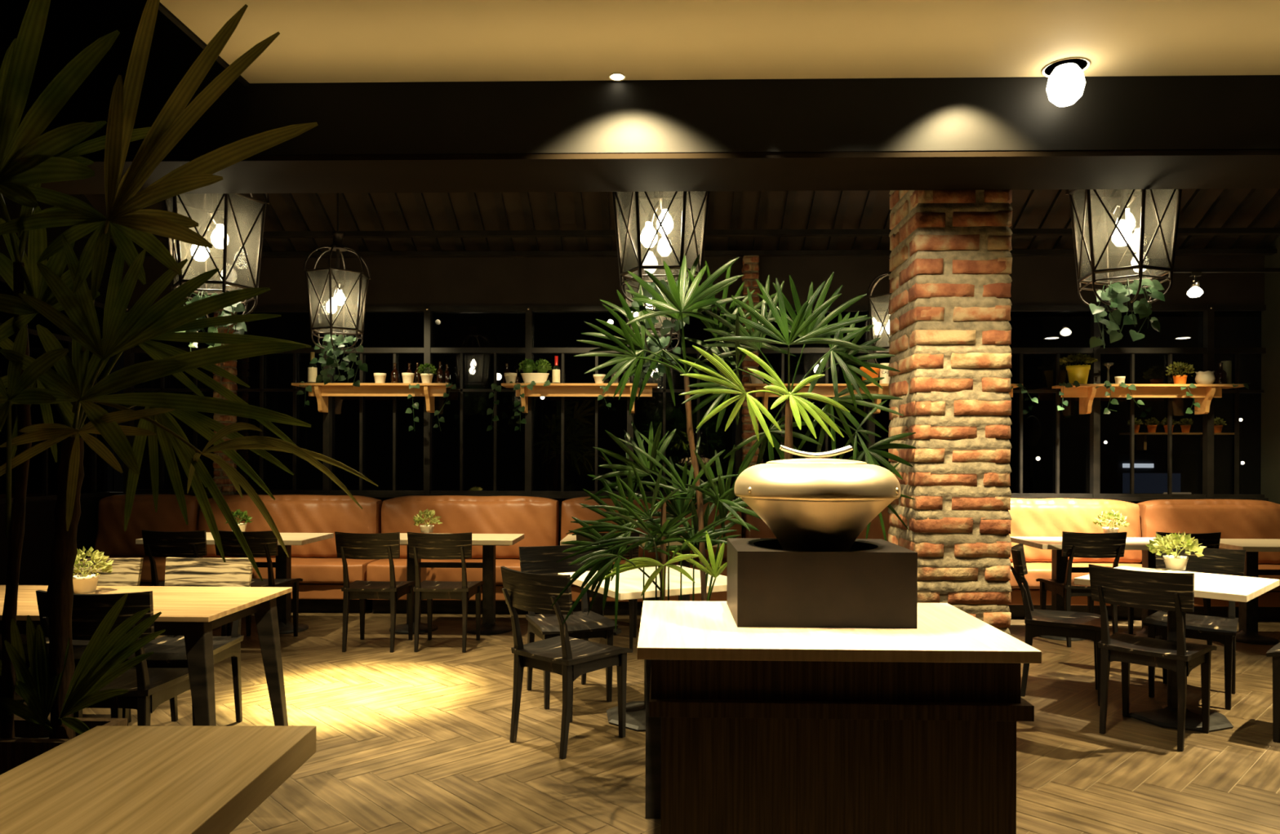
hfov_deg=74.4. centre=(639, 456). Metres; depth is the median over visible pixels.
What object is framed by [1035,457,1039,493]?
garden lamp
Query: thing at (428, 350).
window
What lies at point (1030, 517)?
leather sofa
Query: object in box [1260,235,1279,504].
wall
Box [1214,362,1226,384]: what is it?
glass bottle
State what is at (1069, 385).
ivy vine
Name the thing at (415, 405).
ivy vine
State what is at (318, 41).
ceiling
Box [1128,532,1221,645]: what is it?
dining chair
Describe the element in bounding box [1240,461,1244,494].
garden lamp
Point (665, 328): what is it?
trailing ivy
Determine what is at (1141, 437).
shelf
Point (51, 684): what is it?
fan palm
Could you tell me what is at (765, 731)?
counter
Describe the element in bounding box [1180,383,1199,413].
ivy vine
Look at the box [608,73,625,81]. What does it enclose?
recessed light
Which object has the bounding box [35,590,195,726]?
dining chair
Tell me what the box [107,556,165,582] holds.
seat cushion
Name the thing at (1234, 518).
leather sofa
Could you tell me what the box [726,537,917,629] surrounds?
plinth block
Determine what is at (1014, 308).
window
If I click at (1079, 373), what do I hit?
potted plant
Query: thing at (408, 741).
floor
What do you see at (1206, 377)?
plant pot
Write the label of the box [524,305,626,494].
window
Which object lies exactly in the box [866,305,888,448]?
window
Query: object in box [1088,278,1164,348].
trailing ivy
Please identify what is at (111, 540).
cushion
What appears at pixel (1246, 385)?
ivy vine
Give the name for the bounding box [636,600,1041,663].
countertop
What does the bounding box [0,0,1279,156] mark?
wall
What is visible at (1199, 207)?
roof
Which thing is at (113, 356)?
garden lamp
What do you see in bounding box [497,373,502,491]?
garden lamp
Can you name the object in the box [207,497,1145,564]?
wall
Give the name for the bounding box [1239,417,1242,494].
garden lamp
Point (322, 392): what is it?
wall shelf
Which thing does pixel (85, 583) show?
potted plant
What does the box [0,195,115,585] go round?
wall
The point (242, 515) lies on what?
potted plant
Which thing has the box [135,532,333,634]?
table
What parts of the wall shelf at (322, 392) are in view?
rail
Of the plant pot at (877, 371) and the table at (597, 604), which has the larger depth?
the plant pot at (877, 371)
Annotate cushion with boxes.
[94,493,199,557]
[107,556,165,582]
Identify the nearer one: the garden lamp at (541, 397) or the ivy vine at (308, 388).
the ivy vine at (308, 388)
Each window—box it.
[0,275,109,504]
[123,306,213,493]
[235,306,322,493]
[322,306,424,493]
[423,306,525,494]
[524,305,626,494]
[626,305,729,495]
[735,305,868,479]
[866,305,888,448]
[1010,305,1093,497]
[1089,305,1207,497]
[1202,304,1266,497]
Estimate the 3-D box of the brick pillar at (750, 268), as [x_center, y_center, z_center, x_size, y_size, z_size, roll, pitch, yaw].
[1.039,-0.245,7.963,0.167,3.304,0.149,0,0,2]
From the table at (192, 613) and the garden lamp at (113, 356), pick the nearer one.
the table at (192, 613)
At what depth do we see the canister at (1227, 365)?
7.79 m
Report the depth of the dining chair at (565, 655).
4.04 m
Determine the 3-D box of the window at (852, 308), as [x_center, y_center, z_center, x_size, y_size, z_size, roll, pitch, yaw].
[1.552,-0.532,8.024,1.280,1.805,0.091,0,0,2]
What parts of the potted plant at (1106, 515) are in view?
pot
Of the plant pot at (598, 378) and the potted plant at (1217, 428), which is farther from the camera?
the potted plant at (1217, 428)
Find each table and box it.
[0,585,292,725]
[0,725,315,833]
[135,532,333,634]
[389,533,524,635]
[558,565,726,731]
[560,534,720,635]
[1009,537,1159,640]
[1074,565,1279,732]
[1218,538,1279,644]
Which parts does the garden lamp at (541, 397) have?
post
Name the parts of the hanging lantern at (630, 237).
bulb, glass, bulb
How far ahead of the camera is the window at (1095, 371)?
7.92 m
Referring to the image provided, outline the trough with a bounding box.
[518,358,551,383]
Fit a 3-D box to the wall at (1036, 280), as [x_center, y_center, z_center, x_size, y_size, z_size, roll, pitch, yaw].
[0.418,-1.699,8.112,14.400,0.520,0.120,0,0,2]
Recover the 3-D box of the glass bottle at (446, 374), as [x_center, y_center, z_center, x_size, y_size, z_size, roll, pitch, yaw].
[-1.836,-0.779,8.021,0.060,0.195,0.060,0,0,2]
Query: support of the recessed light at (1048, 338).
in the ceiling at (1029, 329)
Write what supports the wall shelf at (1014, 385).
attached to the window at (1014, 308)
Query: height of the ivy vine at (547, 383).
0.099 m
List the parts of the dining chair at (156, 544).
leg, seat, backrest, leg, leg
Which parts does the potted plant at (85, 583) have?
pot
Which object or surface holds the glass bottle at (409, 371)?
on the wall shelf at (322, 392)
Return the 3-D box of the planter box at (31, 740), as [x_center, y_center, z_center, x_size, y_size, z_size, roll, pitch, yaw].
[-2.350,1.092,2.472,1.580,0.600,0.220,0,0,2]
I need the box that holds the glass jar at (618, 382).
[610,370,619,383]
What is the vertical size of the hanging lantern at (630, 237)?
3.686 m
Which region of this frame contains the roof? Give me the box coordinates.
[36,188,1279,252]
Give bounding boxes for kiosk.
[1101,453,1195,493]
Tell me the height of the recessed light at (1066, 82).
0.134 m
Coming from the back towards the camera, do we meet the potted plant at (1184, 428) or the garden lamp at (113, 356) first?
the garden lamp at (113, 356)
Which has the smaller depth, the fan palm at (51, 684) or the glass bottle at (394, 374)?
the fan palm at (51, 684)
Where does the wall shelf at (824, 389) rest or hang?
attached to the window at (852, 308)
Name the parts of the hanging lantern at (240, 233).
bulb, scroll arm, bulb, scroll arm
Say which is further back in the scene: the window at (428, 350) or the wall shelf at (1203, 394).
the window at (428, 350)
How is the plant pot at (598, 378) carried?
on the wall shelf at (553, 389)
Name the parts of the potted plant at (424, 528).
pot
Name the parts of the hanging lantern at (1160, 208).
scroll arm, bulb, bulb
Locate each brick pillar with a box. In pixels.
[213,257,238,495]
[741,255,759,538]
[887,190,1013,635]
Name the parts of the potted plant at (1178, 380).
pot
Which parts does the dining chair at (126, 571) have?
seat, leg, backrest, leg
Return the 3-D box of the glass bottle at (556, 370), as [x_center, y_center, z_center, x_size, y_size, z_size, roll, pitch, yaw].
[-0.786,-0.812,7.923,0.074,0.268,0.074,0,0,2]
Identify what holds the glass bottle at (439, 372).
on the wall shelf at (322, 392)
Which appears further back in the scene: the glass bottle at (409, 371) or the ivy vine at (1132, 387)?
the glass bottle at (409, 371)
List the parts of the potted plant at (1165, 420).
pot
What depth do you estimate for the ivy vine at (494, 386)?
7.78 m
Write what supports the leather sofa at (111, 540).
on the floor
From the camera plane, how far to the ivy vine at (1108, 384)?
7.64 m
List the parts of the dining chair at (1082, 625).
backrest, leg, leg, seat frame, seat, leg, leg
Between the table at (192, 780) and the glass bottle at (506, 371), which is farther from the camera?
the glass bottle at (506, 371)
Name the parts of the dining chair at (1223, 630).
leg, leg, seat, seat frame, backrest, leg, leg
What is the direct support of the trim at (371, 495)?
on the wall at (560, 500)
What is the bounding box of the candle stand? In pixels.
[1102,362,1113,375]
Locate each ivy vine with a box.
[296,381,311,406]
[405,383,419,431]
[433,382,456,430]
[486,382,501,431]
[509,381,526,431]
[520,380,550,390]
[597,385,611,408]
[1010,383,1038,403]
[1057,382,1072,410]
[1062,381,1079,387]
[1093,380,1126,388]
[1103,386,1119,413]
[1120,382,1144,407]
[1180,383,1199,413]
[1231,382,1248,389]
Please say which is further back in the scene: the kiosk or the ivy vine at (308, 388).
the kiosk
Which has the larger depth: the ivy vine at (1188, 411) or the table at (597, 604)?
the ivy vine at (1188, 411)
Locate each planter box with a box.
[0,717,127,775]
[644,659,661,819]
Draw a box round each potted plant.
[72,546,113,594]
[226,509,253,531]
[413,508,442,533]
[417,363,436,382]
[1058,352,1097,383]
[1093,509,1129,533]
[1127,417,1143,432]
[1143,417,1159,432]
[1145,532,1205,570]
[1159,417,1177,432]
[1165,361,1195,384]
[1177,418,1193,432]
[1213,417,1226,432]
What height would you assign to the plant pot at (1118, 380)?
0.075 m
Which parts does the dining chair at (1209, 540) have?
leg, backrest, leg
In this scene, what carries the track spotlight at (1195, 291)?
hanging from the track rail
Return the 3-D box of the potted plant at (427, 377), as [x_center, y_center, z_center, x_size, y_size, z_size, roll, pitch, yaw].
[-2.002,-0.783,7.934,0.180,0.201,0.189,0,0,2]
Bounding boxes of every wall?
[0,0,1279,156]
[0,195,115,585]
[120,255,1264,308]
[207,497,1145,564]
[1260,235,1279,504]
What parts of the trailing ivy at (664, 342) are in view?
vine stem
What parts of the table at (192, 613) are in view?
leg, leg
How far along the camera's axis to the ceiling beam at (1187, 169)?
3.28 m
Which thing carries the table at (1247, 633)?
on the floor
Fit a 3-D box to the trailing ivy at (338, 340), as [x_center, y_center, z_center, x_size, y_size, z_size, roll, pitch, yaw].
[-2.144,-0.683,6.001,0.265,0.373,0.310,0,0,37]
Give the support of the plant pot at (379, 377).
on the wall shelf at (322, 392)
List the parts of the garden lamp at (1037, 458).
post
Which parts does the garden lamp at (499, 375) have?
post, globe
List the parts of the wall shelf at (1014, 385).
rail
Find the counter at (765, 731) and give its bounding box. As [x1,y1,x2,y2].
[636,600,1041,833]
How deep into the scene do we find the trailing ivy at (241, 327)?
3.83 m
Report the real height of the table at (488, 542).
0.750 m
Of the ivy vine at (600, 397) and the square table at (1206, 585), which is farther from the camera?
the ivy vine at (600, 397)
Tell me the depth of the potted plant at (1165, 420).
9.83 m
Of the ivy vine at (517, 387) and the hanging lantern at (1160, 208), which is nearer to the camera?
the hanging lantern at (1160, 208)
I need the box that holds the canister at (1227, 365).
[1221,360,1231,384]
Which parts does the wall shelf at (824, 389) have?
rail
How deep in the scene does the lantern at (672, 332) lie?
5.75 m
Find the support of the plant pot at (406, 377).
on the wall shelf at (322, 392)
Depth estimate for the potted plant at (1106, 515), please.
7.06 m
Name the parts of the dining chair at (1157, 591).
leg, leg, backrest, seat, seat frame, leg, leg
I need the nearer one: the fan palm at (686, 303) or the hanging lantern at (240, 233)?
the fan palm at (686, 303)
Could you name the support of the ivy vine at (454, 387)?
hanging from the wall shelf at (322, 392)
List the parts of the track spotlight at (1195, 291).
bulb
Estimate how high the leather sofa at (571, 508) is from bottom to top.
1.032 m
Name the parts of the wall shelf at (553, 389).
rail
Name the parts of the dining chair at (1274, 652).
seat, leg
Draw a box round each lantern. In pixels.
[163,193,269,318]
[303,192,370,351]
[612,191,709,307]
[622,191,680,353]
[866,271,892,364]
[1065,189,1182,310]
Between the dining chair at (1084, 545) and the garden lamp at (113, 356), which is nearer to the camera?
the dining chair at (1084, 545)
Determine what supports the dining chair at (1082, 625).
on the floor
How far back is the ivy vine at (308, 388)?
7.84 m
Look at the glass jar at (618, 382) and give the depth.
7.87 m
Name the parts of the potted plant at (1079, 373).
pot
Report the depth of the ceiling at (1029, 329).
9.07 m
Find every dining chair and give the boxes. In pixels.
[0,558,142,723]
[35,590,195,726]
[121,557,253,726]
[142,529,231,639]
[214,530,302,636]
[334,532,415,653]
[407,532,484,653]
[500,566,633,759]
[519,545,617,709]
[576,532,639,648]
[1010,543,1109,706]
[1035,531,1127,647]
[1088,564,1217,751]
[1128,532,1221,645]
[1142,546,1245,710]
[1266,642,1279,742]
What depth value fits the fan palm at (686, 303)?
3.35 m
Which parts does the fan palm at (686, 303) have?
stem, stem, stem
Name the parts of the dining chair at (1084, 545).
leg, seat, seat frame, leg, leg, backrest, leg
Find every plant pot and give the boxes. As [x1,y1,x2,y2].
[373,373,386,382]
[401,373,414,382]
[504,373,516,383]
[593,373,605,383]
[750,373,764,383]
[859,366,879,383]
[1114,376,1125,383]
[1195,370,1215,384]
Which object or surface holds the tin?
on the wall shelf at (824, 389)
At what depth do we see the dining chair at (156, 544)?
6.06 m
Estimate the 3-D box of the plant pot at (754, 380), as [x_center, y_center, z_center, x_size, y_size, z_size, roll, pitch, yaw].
[1.091,-0.722,7.834,0.144,0.100,0.144,0,0,2]
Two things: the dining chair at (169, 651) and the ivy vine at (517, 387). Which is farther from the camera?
the ivy vine at (517, 387)
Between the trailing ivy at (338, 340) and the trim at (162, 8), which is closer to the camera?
the trim at (162, 8)
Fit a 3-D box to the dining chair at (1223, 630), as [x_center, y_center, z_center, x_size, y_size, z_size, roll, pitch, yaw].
[3.281,0.983,4.994,0.460,0.858,0.527,0,0,40]
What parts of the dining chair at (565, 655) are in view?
leg, backrest, leg, seat frame, leg, seat, leg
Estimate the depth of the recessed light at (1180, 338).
9.64 m
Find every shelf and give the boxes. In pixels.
[291,382,453,413]
[501,383,657,413]
[742,383,888,413]
[1008,383,1022,397]
[1052,383,1244,414]
[1119,432,1234,450]
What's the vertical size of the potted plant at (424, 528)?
0.204 m
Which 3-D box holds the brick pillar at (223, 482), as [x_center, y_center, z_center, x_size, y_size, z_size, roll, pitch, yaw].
[-3.978,-0.263,8.095,0.187,3.304,0.152,0,0,2]
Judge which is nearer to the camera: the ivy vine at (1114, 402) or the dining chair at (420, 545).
the dining chair at (420, 545)
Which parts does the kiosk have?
lit sill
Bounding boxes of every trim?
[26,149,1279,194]
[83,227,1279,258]
[109,492,1268,501]
[158,1,249,85]
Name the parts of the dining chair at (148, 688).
leg, backrest, leg, seat frame, leg, seat, leg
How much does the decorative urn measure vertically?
0.397 m
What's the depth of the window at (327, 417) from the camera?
8.12 m
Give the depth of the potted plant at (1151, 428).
9.82 m
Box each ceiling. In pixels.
[160,0,1279,83]
[1008,311,1261,347]
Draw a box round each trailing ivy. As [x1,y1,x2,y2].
[178,290,246,360]
[309,333,368,387]
[631,276,688,337]
[631,336,680,387]
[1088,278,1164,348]
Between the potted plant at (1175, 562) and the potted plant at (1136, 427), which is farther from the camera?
the potted plant at (1136, 427)
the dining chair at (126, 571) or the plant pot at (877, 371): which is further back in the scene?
the plant pot at (877, 371)
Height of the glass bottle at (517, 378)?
0.150 m
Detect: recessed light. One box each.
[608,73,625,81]
[1041,57,1090,106]
[1044,337,1060,339]
[1173,337,1191,339]
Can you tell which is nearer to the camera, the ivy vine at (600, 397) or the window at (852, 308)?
the ivy vine at (600, 397)
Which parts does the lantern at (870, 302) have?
glass, scroll arm, scroll arm, frame, bulb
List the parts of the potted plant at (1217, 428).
pot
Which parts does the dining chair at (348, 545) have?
leg, leg, backrest, seat, seat frame, leg, leg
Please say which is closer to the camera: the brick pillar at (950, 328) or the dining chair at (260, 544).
the brick pillar at (950, 328)
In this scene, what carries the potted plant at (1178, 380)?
on the wall shelf at (1203, 394)
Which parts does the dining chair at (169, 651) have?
leg, leg, seat, seat frame, backrest, leg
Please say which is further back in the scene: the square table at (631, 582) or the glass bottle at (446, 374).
the glass bottle at (446, 374)
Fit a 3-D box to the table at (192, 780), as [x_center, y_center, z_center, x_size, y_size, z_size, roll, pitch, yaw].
[-1.031,1.021,1.127,0.524,0.750,1.800,0,0,-1]
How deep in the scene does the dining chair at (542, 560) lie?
5.01 m
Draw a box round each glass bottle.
[307,351,317,382]
[391,363,399,382]
[405,363,413,373]
[413,362,420,382]
[436,361,443,382]
[443,364,449,382]
[502,363,511,383]
[515,368,519,383]
[552,355,559,383]
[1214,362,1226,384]
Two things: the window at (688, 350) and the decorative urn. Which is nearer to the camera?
the decorative urn
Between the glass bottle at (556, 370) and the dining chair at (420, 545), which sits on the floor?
the dining chair at (420, 545)
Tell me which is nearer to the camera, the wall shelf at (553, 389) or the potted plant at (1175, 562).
the potted plant at (1175, 562)
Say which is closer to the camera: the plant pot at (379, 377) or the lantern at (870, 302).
the lantern at (870, 302)
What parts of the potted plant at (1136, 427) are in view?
pot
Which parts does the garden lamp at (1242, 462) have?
post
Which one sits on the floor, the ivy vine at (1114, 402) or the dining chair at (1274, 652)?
the dining chair at (1274, 652)
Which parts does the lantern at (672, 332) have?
scroll arm, glass, frame, scroll arm, scroll arm, scroll arm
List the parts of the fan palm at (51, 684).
stem, stem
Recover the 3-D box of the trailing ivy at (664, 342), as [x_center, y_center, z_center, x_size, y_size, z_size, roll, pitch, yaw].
[0.095,-0.646,5.804,0.370,0.370,0.245,0,0,2]
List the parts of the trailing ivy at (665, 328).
vine stem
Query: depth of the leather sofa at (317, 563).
7.75 m
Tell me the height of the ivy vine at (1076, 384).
0.063 m
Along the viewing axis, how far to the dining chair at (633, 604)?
6.13 m
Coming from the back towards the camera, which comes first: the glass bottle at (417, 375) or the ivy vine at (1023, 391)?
the glass bottle at (417, 375)
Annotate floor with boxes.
[0,608,1279,833]
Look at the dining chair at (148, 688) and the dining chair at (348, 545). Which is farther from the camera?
the dining chair at (348, 545)
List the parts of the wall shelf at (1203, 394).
rail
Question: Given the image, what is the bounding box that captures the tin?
[880,363,890,383]
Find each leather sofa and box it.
[94,493,199,586]
[198,494,382,613]
[366,495,559,614]
[560,496,742,615]
[744,506,889,541]
[1008,497,1142,619]
[1136,499,1279,620]
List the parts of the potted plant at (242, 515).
pot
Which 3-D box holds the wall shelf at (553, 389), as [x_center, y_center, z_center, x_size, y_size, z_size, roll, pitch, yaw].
[-0.559,-0.546,7.910,1.445,0.262,0.265,0,0,2]
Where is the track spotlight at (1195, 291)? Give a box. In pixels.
[1186,271,1203,297]
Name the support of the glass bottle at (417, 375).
on the wall shelf at (322, 392)
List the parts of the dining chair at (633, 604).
backrest, seat frame, leg, leg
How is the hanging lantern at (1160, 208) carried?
hanging from the roof
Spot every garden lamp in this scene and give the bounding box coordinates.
[112,355,114,492]
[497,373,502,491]
[540,396,544,491]
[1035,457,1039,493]
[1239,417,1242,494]
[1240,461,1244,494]
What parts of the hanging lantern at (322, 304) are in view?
scroll arm, scroll arm, scroll arm, bulb, glass, frame, bulb, scroll arm, scroll arm, scroll arm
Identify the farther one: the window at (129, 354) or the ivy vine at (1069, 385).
the window at (129, 354)
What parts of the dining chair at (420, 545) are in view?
leg, leg, backrest, seat, seat frame, leg, leg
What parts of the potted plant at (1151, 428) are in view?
pot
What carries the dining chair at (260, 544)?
on the floor
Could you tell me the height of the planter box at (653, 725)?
0.800 m
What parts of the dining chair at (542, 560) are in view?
leg, leg, backrest, seat frame, seat, leg, leg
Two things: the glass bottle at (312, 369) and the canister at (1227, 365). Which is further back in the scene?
the glass bottle at (312, 369)
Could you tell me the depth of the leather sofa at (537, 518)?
7.72 m
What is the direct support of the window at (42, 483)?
in the wall at (39, 522)
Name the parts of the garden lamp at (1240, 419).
post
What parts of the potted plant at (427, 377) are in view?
pot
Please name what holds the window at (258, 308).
in the wall at (1036, 280)
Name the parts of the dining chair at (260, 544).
leg, backrest, leg, leg, seat, seat frame, leg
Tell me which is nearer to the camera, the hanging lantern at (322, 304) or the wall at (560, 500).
the hanging lantern at (322, 304)
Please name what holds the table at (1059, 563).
on the floor
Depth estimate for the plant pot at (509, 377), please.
7.85 m
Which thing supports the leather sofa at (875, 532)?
on the floor
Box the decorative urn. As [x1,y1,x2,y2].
[733,444,900,551]
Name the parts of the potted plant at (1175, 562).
pot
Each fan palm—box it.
[0,0,377,739]
[550,254,916,631]
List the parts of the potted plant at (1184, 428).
pot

